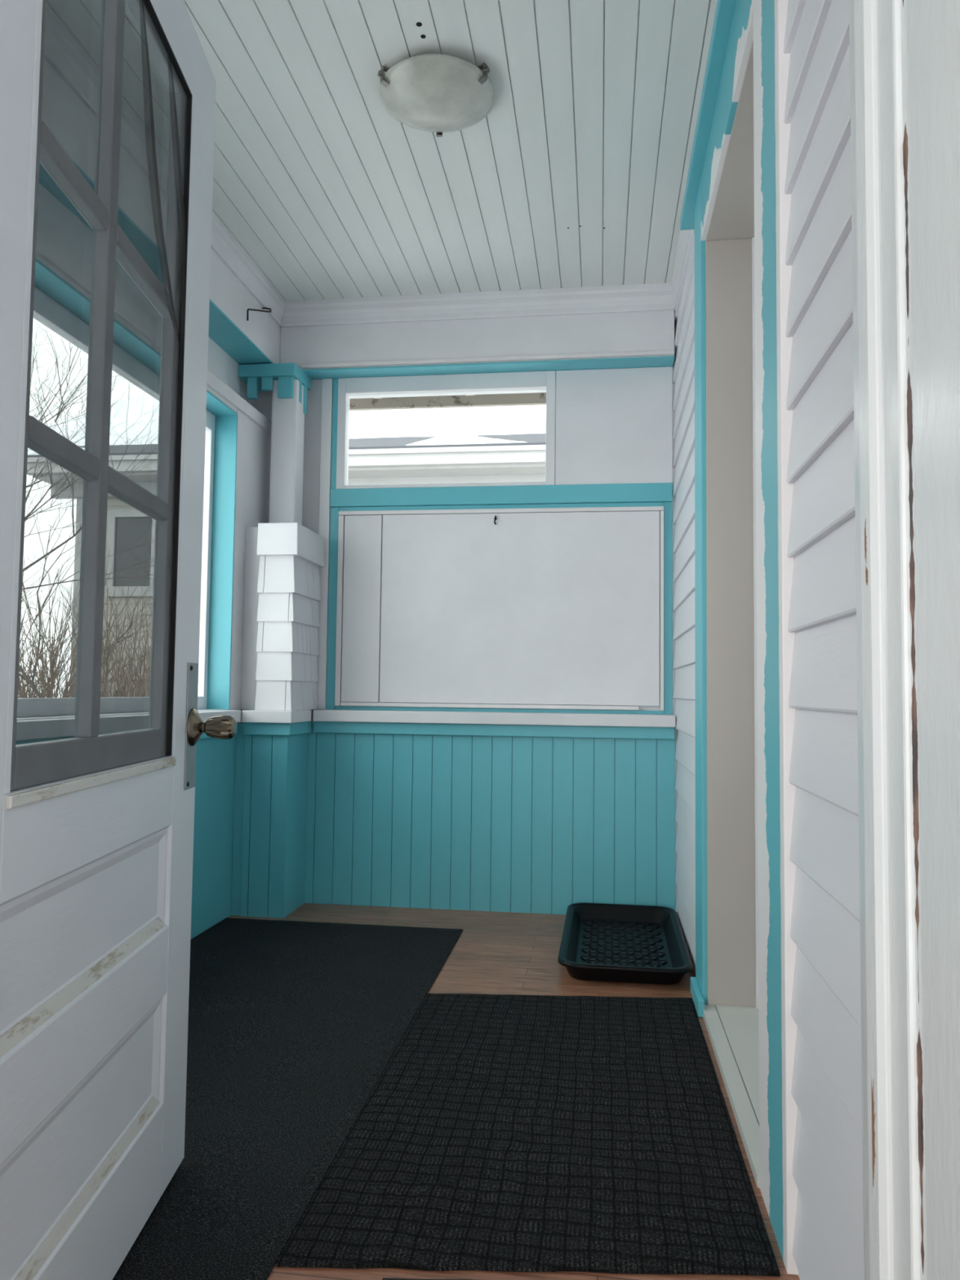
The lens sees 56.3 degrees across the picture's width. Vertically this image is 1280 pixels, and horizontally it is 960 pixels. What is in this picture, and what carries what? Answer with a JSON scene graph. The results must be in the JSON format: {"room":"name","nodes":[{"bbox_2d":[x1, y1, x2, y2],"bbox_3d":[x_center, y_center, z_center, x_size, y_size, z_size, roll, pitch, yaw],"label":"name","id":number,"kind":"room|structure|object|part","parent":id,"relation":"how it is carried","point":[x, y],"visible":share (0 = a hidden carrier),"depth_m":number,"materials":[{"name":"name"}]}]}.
{"room":"enclosed porch","nodes":[
{"label":"enclosed porch","id":0,"kind":"room"},
{"bbox_2d":[206,336,271,723],"bbox_3d":[-1.236,-0.266,2.551,0.230,2.790,3.250,0,-3,8],"label":"wall","id":1,"kind":"structure","parent":0,"point":[254,442],"depth_m":3.68,"materials":[{"name":"white paint"}]},
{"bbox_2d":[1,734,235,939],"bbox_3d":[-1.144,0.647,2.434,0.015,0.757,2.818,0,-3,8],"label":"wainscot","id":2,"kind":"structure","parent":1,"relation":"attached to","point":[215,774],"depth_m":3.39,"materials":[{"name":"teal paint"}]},
{"bbox_2d":[197,389,237,711],"bbox_3d":[-1.231,-0.377,2.503,0.211,1.200,2.201,0,-3,8],"label":"window","id":3,"kind":"structure","parent":1,"relation":"in","point":[221,420],"depth_m":3.57,"materials":[{"name":"teal paint"}]},
{"bbox_3d":[-1.239,0.186,2.486,0.035,0.050,2.091,0,-3,8],"label":"sash frame","id":4,"kind":"part","parent":3,"relation":"part of","materials":[{"name":"white paint"}]},
{"bbox_3d":[-1.092,-0.316,3.568,0.035,1.178,0.030,0,-3,8],"label":"sash frame","id":5,"kind":"part","parent":3,"relation":"part of","materials":[{"name":"white paint"}]},
{"bbox_3d":[-1.226,-0.931,2.549,0.035,0.068,2.091,0,-3,8],"label":"sash frame","id":6,"kind":"part","parent":3,"relation":"part of","materials":[{"name":"white paint"}]},
{"bbox_2d":[199,722,238,738],"bbox_3d":[-1.140,0.278,2.314,0.022,0.050,2.540,0,-3,8],"label":"trim","id":7,"kind":"structure","parent":1,"relation":"attached to","point":[203,735],"depth_m":3.28,"materials":[{"name":"teal paint"}]},
{"bbox_2d":[198,710,240,722],"bbox_3d":[-1.133,0.229,2.304,0.047,0.047,2.517,0,-3,8],"label":"sill","id":8,"kind":"structure","parent":1,"relation":"attached to","point":[236,714],"depth_m":3.37,"materials":[{"name":"white paint"}]},
{"bbox_2d":[231,723,244,915],"bbox_3d":[-0.962,0.714,3.585,0.041,0.757,0.018,0,-3,8],"label":"trim","id":9,"kind":"structure","parent":1,"relation":"attached to","point":[240,737],"depth_m":3.58,"materials":[{"name":"teal paint"}]},
{"bbox_2d":[207,369,271,434],"bbox_3d":[-1.121,-1.017,2.549,0.032,0.052,2.860,0,-3,8],"label":"trim","id":10,"kind":"structure","parent":1,"relation":"attached to","point":[214,382],"depth_m":3.58,"materials":[{"name":"white paint"}]},
{"bbox_2d":[208,298,273,364],"bbox_3d":[-1.138,-1.265,2.548,0.147,0.008,2.825,0,-3,8],"label":"trim","id":11,"kind":"structure","parent":1,"relation":"attached to","point":[223,331],"depth_m":3.60,"materials":[{"name":"teal paint"}]},
{"bbox_2d":[209,248,280,363],"bbox_3d":[-1.136,-1.411,2.622,0.160,0.291,2.955,0,-3,8],"label":"trim","id":12,"kind":"structure","parent":1,"relation":"attached to","point":[227,291],"depth_m":3.53,"materials":[{"name":"white paint"}]},
{"bbox_2d":[211,211,284,324],"bbox_3d":[-1.052,-1.509,2.537,0.028,0.105,2.799,0,-3,8],"label":"trim","id":13,"kind":"structure","parent":1,"relation":"attached to","point":[224,244],"depth_m":3.50,"materials":[{"name":"white paint"}]},
{"bbox_2d":[240,527,260,709],"bbox_3d":[-0.910,-0.082,3.818,0.080,0.749,0.295,0,-3,8],"label":"trim","id":14,"kind":"structure","parent":1,"relation":"attached to","point":[249,682],"depth_m":3.67,"materials":[{"name":"white paint"}]},
{"bbox_2d":[246,307,271,320],"bbox_3d":[-0.901,-1.314,3.618,0.042,0.156,0.252,0,-3,8],"label":"wire hook","id":15,"kind":"object","parent":1,"relation":"attached to","point":[248,309],"visible":1,"depth_m":3.58,"materials":[{"name":"black metal"}]},
{"bbox_2d":[183,0,717,301],"bbox_3d":[-0.264,-1.604,2.499,2.000,0.100,3.250,0,-3,8],"label":"ceiling","id":16,"kind":"structure","parent":0,"point":[590,123],"depth_m":2.78,"materials":[{"name":"white paint"}]},
{"bbox_2d":[416,22,422,26],"bbox_3d":[-0.155,-1.567,2.282,0.015,0.005,0.015,0,-3,8],"label":"screw hole","id":17,"kind":"object","parent":16,"relation":"attached to","point":[418,24],"visible":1,"depth_m":2.28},
{"bbox_2d":[377,53,494,137],"bbox_3d":[-0.120,-1.511,2.521,0.322,0.080,0.334,0,-3,8],"label":"ceiling light","id":18,"kind":"object","parent":16,"relation":"attached to","point":[438,93],"visible":1,"depth_m":2.45,"materials":[{"name":"white glass"}]},
{"bbox_2d":[256,328,677,903],"bbox_3d":[-0.149,-0.175,3.914,2.024,2.790,0.254,0,-3,8],"label":"wall","id":19,"kind":"structure","parent":0,"point":[312,438],"depth_m":4.00,"materials":[{"name":"white paint"}]},
{"bbox_2d":[316,378,333,709],"bbox_3d":[-0.690,-0.431,3.970,0.047,1.472,0.018,0,-3,8],"label":"trim","id":20,"kind":"structure","parent":19,"relation":"attached to","point":[326,384],"depth_m":3.97,"materials":[{"name":"white paint"}]},
{"bbox_2d":[326,506,339,709],"bbox_3d":[-0.648,-0.142,3.952,0.039,0.893,0.010,0,-3,8],"label":"trim","id":21,"kind":"structure","parent":19,"relation":"attached to","point":[334,522],"depth_m":3.95,"materials":[{"name":"teal paint"}]},
{"bbox_2d":[330,378,337,488],"bbox_3d":[-0.646,-0.916,3.997,0.024,0.499,0.010,0,-3,8],"label":"trim","id":22,"kind":"structure","parent":19,"relation":"attached to","point":[335,409],"depth_m":3.99,"materials":[{"name":"teal paint"}]},
{"bbox_2d":[336,370,555,488],"bbox_3d":[-0.153,-0.914,3.942,0.966,0.499,0.044,0,-3,8],"label":"window","id":23,"kind":"structure","parent":19,"relation":"in","point":[526,380],"depth_m":3.93,"materials":[{"name":"white paint"}]},
{"bbox_3d":[-0.613,-0.916,4.004,0.037,0.499,0.044,0,-3,8],"label":"frame","id":24,"kind":"part","parent":23,"relation":"part of","materials":[{"name":"white paint"}]},
{"bbox_3d":[-0.157,-0.673,3.929,0.889,0.016,0.044,0,-3,8],"label":"frame","id":25,"kind":"part","parent":23,"relation":"part of","materials":[{"name":"white paint"}]},
{"bbox_3d":[-0.152,-1.128,3.955,0.889,0.069,0.044,0,-3,8],"label":"frame","id":26,"kind":"part","parent":23,"relation":"part of","materials":[{"name":"white paint"}]},
{"bbox_3d":[0.306,-0.912,3.881,0.040,0.499,0.044,0,-3,8],"label":"frame","id":27,"kind":"part","parent":23,"relation":"part of","materials":[{"name":"white paint"}]},
{"bbox_2d":[280,310,674,369],"bbox_3d":[-0.027,-1.323,3.896,1.696,0.297,0.129,0,-3,8],"label":"trim","id":28,"kind":"structure","parent":19,"relation":"attached to","point":[649,331],"depth_m":3.83,"materials":[{"name":"white paint"}]},
{"bbox_2d":[280,282,675,327],"bbox_3d":[-0.032,-1.424,3.822,1.699,0.105,0.028,0,-3,8],"label":"trim","id":29,"kind":"structure","parent":19,"relation":"attached to","point":[652,296],"depth_m":3.81,"materials":[{"name":"white paint"}]},
{"bbox_2d":[301,349,674,368],"bbox_3d":[0.011,-1.193,3.814,1.598,0.018,0.008,0,-3,8],"label":"trim","id":30,"kind":"structure","parent":19,"relation":"attached to","point":[653,352],"depth_m":3.81,"materials":[{"name":"white paint"}]},
{"bbox_2d":[302,355,674,380],"bbox_3d":[0.018,-1.171,3.869,1.598,0.008,0.111,0,-3,8],"label":"trim","id":31,"kind":"structure","parent":19,"relation":"attached to","point":[663,361],"depth_m":3.85,"materials":[{"name":"teal paint"}]},
{"bbox_2d":[304,722,675,914],"bbox_3d":[0.024,0.733,3.703,1.529,0.757,0.012,0,-3,8],"label":"wainscot","id":32,"kind":"structure","parent":19,"relation":"attached to","point":[548,825],"depth_m":3.69,"materials":[{"name":"teal paint"}]},
{"bbox_2d":[312,709,675,727],"bbox_3d":[0.049,0.326,3.752,1.494,0.047,0.166,0,-3,8],"label":"sill","id":33,"kind":"structure","parent":19,"relation":"attached to","point":[321,715],"depth_m":3.67,"materials":[{"name":"white paint"}]},
{"bbox_2d":[313,721,675,739],"bbox_3d":[0.040,0.372,3.705,1.498,0.048,0.022,0,-3,8],"label":"trim","id":34,"kind":"structure","parent":19,"relation":"attached to","point":[398,728],"depth_m":3.69,"materials":[{"name":"teal paint"}]},
{"bbox_2d":[334,506,663,710],"bbox_3d":[0.071,-0.137,3.843,1.406,0.855,0.018,0,-3,8],"label":"panel","id":35,"kind":"object","parent":19,"relation":"attached to","point":[533,608],"visible":1,"depth_m":3.83,"materials":[{"name":"white paint"}]},
{"bbox_2d":[335,706,663,714],"bbox_3d":[0.066,0.300,3.832,1.410,0.015,0.008,0,-3,8],"label":"trim","id":36,"kind":"structure","parent":19,"relation":"attached to","point":[351,708],"depth_m":3.83,"materials":[{"name":"teal paint"}]},
{"bbox_2d":[329,482,672,506],"bbox_3d":[0.074,-0.625,3.878,1.486,0.078,0.022,0,-3,8],"label":"trim","id":37,"kind":"structure","parent":19,"relation":"attached to","point":[624,492],"depth_m":3.86,"materials":[{"name":"teal paint"}]},
{"bbox_2d":[339,502,663,511],"bbox_3d":[0.077,-0.575,3.881,1.410,0.019,0.008,0,-3,8],"label":"trim","id":38,"kind":"structure","parent":19,"relation":"attached to","point":[645,504],"depth_m":3.88,"materials":[{"name":"teal paint"}]},
{"bbox_2d":[555,366,672,484],"bbox_3d":[0.570,-0.911,3.832,0.493,0.499,0.014,0,-3,8],"label":"blank panel","id":39,"kind":"object","parent":19,"relation":"attached to","point":[614,426],"visible":1,"depth_m":3.83,"materials":[{"name":"white paint"}]},
{"bbox_2d":[663,502,672,714],"bbox_3d":[0.788,-0.136,3.760,0.034,0.893,0.010,0,-3,8],"label":"trim","id":40,"kind":"structure","parent":19,"relation":"attached to","point":[668,506],"depth_m":3.75,"materials":[{"name":"teal paint"}]},
{"bbox_2d":[227,902,799,1279],"bbox_3d":[-0.416,1.045,1.561,2.270,0.120,4.900,0,-3,8],"label":"floor","id":41,"kind":"structure","parent":0,"point":[495,953],"depth_m":2.86,"materials":[{"name":"brown laminate"}]},
{"bbox_2d":[238,362,324,918],"bbox_3d":[-0.878,-0.039,3.766,0.342,2.283,0.406,0,-3,8],"label":"column","id":42,"kind":"structure","parent":41,"relation":"on","point":[276,732],"depth_m":3.61,"materials":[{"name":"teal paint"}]},
{"bbox_3d":[-0.835,-0.789,3.889,0.115,0.662,0.115,0,-3,8],"label":"post","id":43,"kind":"part","parent":42,"relation":"part of","materials":[{"name":"white paint"}]},
{"bbox_2d":[112,917,462,1279],"bbox_3d":[-0.684,1.014,2.217,0.943,0.009,2.466,0,-3,8],"label":"carpet runner","id":44,"kind":"object","parent":41,"relation":"on","point":[293,1026],"visible":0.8,"depth_m":2.10,"materials":[{"name":"black carpet"}]},
{"bbox_2d":[382,1277,477,1279],"bbox_3d":[0.116,0.964,1.138,0.585,0.004,0.538,0,-3,8],"label":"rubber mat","id":45,"kind":"object","parent":41,"relation":"on","point":[384,1278],"visible":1,"depth_m":1.37,"materials":[{"name":"black rubber"}]},
{"bbox_2d":[275,993,780,1276],"bbox_3d":[0.154,1.011,2.019,0.782,0.012,1.359,0,-3,8],"label":"woven mat","id":46,"kind":"object","parent":41,"relation":"on","point":[500,1132],"visible":1,"depth_m":1.73,"materials":[{"name":"black carpet"}]},
{"bbox_2d":[557,902,693,984],"bbox_3d":[0.502,1.055,3.156,0.418,0.059,0.832,0,-3,8],"label":"tray","id":47,"kind":"object","parent":41,"relation":"on","point":[602,942],"visible":1,"depth_m":3.13,"materials":[{"name":"black plastic"}]},
{"bbox_2d":[672,0,864,1279],"bbox_3d":[0.721,-0.257,2.288,0.220,2.790,3.250,0,-3,8],"label":"wall","id":48,"kind":"structure","parent":0,"point":[827,1169],"depth_m":1.26,"materials":[{"name":"white paint"}]},
{"bbox_2d":[671,229,691,308],"bbox_3d":[0.617,-1.501,2.322,0.028,0.105,2.815,0,-3,8],"label":"trim","id":49,"kind":"structure","parent":48,"relation":"attached to","point":[684,235],"depth_m":3.40,"materials":[{"name":"white paint"}]},
{"bbox_2d":[690,977,704,1017],"bbox_3d":[0.629,1.033,2.602,0.018,0.045,0.215,0,-3,8],"label":"baseboard","id":50,"kind":"structure","parent":48,"relation":"attached to","point":[695,992],"depth_m":2.56,"materials":[{"name":"teal paint"}]},
{"bbox_2d":[694,178,707,1004],"bbox_3d":[0.685,-0.159,2.704,0.054,2.440,0.185,0,-3,8],"label":"trim","id":51,"kind":"structure","parent":48,"relation":"attached to","point":[700,602],"depth_m":2.66,"materials":[{"name":"teal paint"}]},
{"bbox_2d":[680,0,735,230],"bbox_3d":[0.612,-1.427,2.245,0.088,0.038,1.500,0,-3,8],"label":"trim","id":52,"kind":"structure","parent":48,"relation":"attached to","point":[724,8],"depth_m":2.36,"materials":[{"name":"teal paint"}]},
{"bbox_2d":[701,0,753,240],"bbox_3d":[0.625,-1.312,2.221,0.054,0.195,0.918,0,-3,8],"label":"trim","id":53,"kind":"structure","parent":48,"relation":"attached to","point":[740,37],"depth_m":2.14,"materials":[{"name":"teal wood"}]},
{"bbox_2d":[702,38,759,1188],"bbox_3d":[0.680,-0.102,2.139,0.202,2.262,0.958,0,-3,8],"label":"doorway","id":54,"kind":"structure","parent":48,"relation":"in","point":[731,1014],"depth_m":2.57,"materials":[{"name":"beige paint"}]},
{"bbox_2d":[752,0,798,1275],"bbox_3d":[0.535,-0.225,1.581,0.054,2.440,0.245,0,-3,8],"label":"trim","id":55,"kind":"structure","parent":48,"relation":"attached to","point":[777,1029],"depth_m":1.52,"materials":[{"name":"white wood"}]},
{"bbox_3d":[-0.552,-0.351,0.903,2.024,2.790,0.160,0,-3,8],"label":"wall","id":56,"kind":"structure","parent":0,"visible":0},
{"bbox_2d":[0,0,236,1279],"bbox_3d":[-0.507,-0.099,1.305,0.122,2.085,0.860,1,-3,-1],"label":"door","id":57,"kind":"structure","parent":56,"relation":"in","point":[108,107],"depth_m":1.25,"materials":[{"name":"paint"}]},
{"bbox_3d":[-0.558,0.689,1.257,0.014,0.133,0.543,1,-3,-1],"label":"panel","id":58,"kind":"part","parent":57,"relation":"part of","materials":[{"name":"paint"}]},
{"bbox_3d":[-0.554,0.395,1.274,0.014,0.123,0.543,1,-3,-1],"label":"panel","id":59,"kind":"part","parent":57,"relation":"part of","materials":[{"name":"paint"}]},
{"bbox_3d":[-0.547,0.689,1.257,0.016,0.185,0.595,1,-3,-1],"label":"panel moulding","id":60,"kind":"part","parent":57,"relation":"part of","materials":[{"name":"paint"}]},
{"bbox_3d":[-0.543,0.395,1.274,0.016,0.175,0.595,1,-3,-1],"label":"panel moulding","id":61,"kind":"part","parent":57,"relation":"part of","materials":[{"name":"paint"}]},
{"bbox_3d":[-0.539,0.160,1.677,0.003,0.234,0.062,1,-3,-1],"label":"lock plate","id":62,"kind":"part","parent":57,"relation":"part of","materials":[{"name":"metal"}]},
{"bbox_3d":[-0.490,0.164,1.681,0.062,0.045,0.045,1,-3,-1],"label":"knob","id":63,"kind":"part","parent":57,"relation":"part of","materials":[{"name":"gold metal"}]},
{"bbox_2d":[848,0,919,1279],"bbox_3d":[0.407,-0.110,0.892,0.042,2.130,0.124,0,-3,8],"label":"trim","id":64,"kind":"structure","parent":56,"relation":"attached to","point":[891,1185],"depth_m":0.87,"materials":[{"name":"white wood"}]},
{"bbox_2d":[900,0,927,1279],"bbox_3d":[0.407,-0.114,0.821,0.024,2.130,0.016,0,-3,8],"label":"trim","id":65,"kind":"structure","parent":56,"relation":"attached to","point":[919,1020],"depth_m":0.81,"materials":[{"name":"white wood"}]},
{"bbox_2d":[906,0,959,1279],"bbox_3d":[0.389,-0.122,0.688,0.025,2.130,0.251,0,-3,8],"label":"trim","id":66,"kind":"structure","parent":56,"relation":"attached to","point":[933,26],"depth_m":0.75,"materials":[{"name":"white wood"}]},
{"label":"outside","id":67,"kind":"structure","parent":0,"visible":0},
{"bbox_3d":[2.627,2.806,19.697,80.000,0.175,80.000,0,-3,8],"label":"snowy ground","id":68,"kind":"structure","parent":67,"visible":0},
{"bbox_2d":[347,404,546,485],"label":"window","id":69,"kind":"structure","parent":68,"relation":"on","point":[506,443],"depth_m":8.43,"materials":[{"name":"clear glass"}]},
{"bbox_2d":[349,392,546,410],"bbox_3d":[-0.015,-1.286,4.367,3.200,0.138,0.530,0,-3,8],"label":"eave","id":70,"kind":"object","parent":69,"relation":"attached to","point":[526,398],"visible":0.05,"depth_m":4.62}
]}

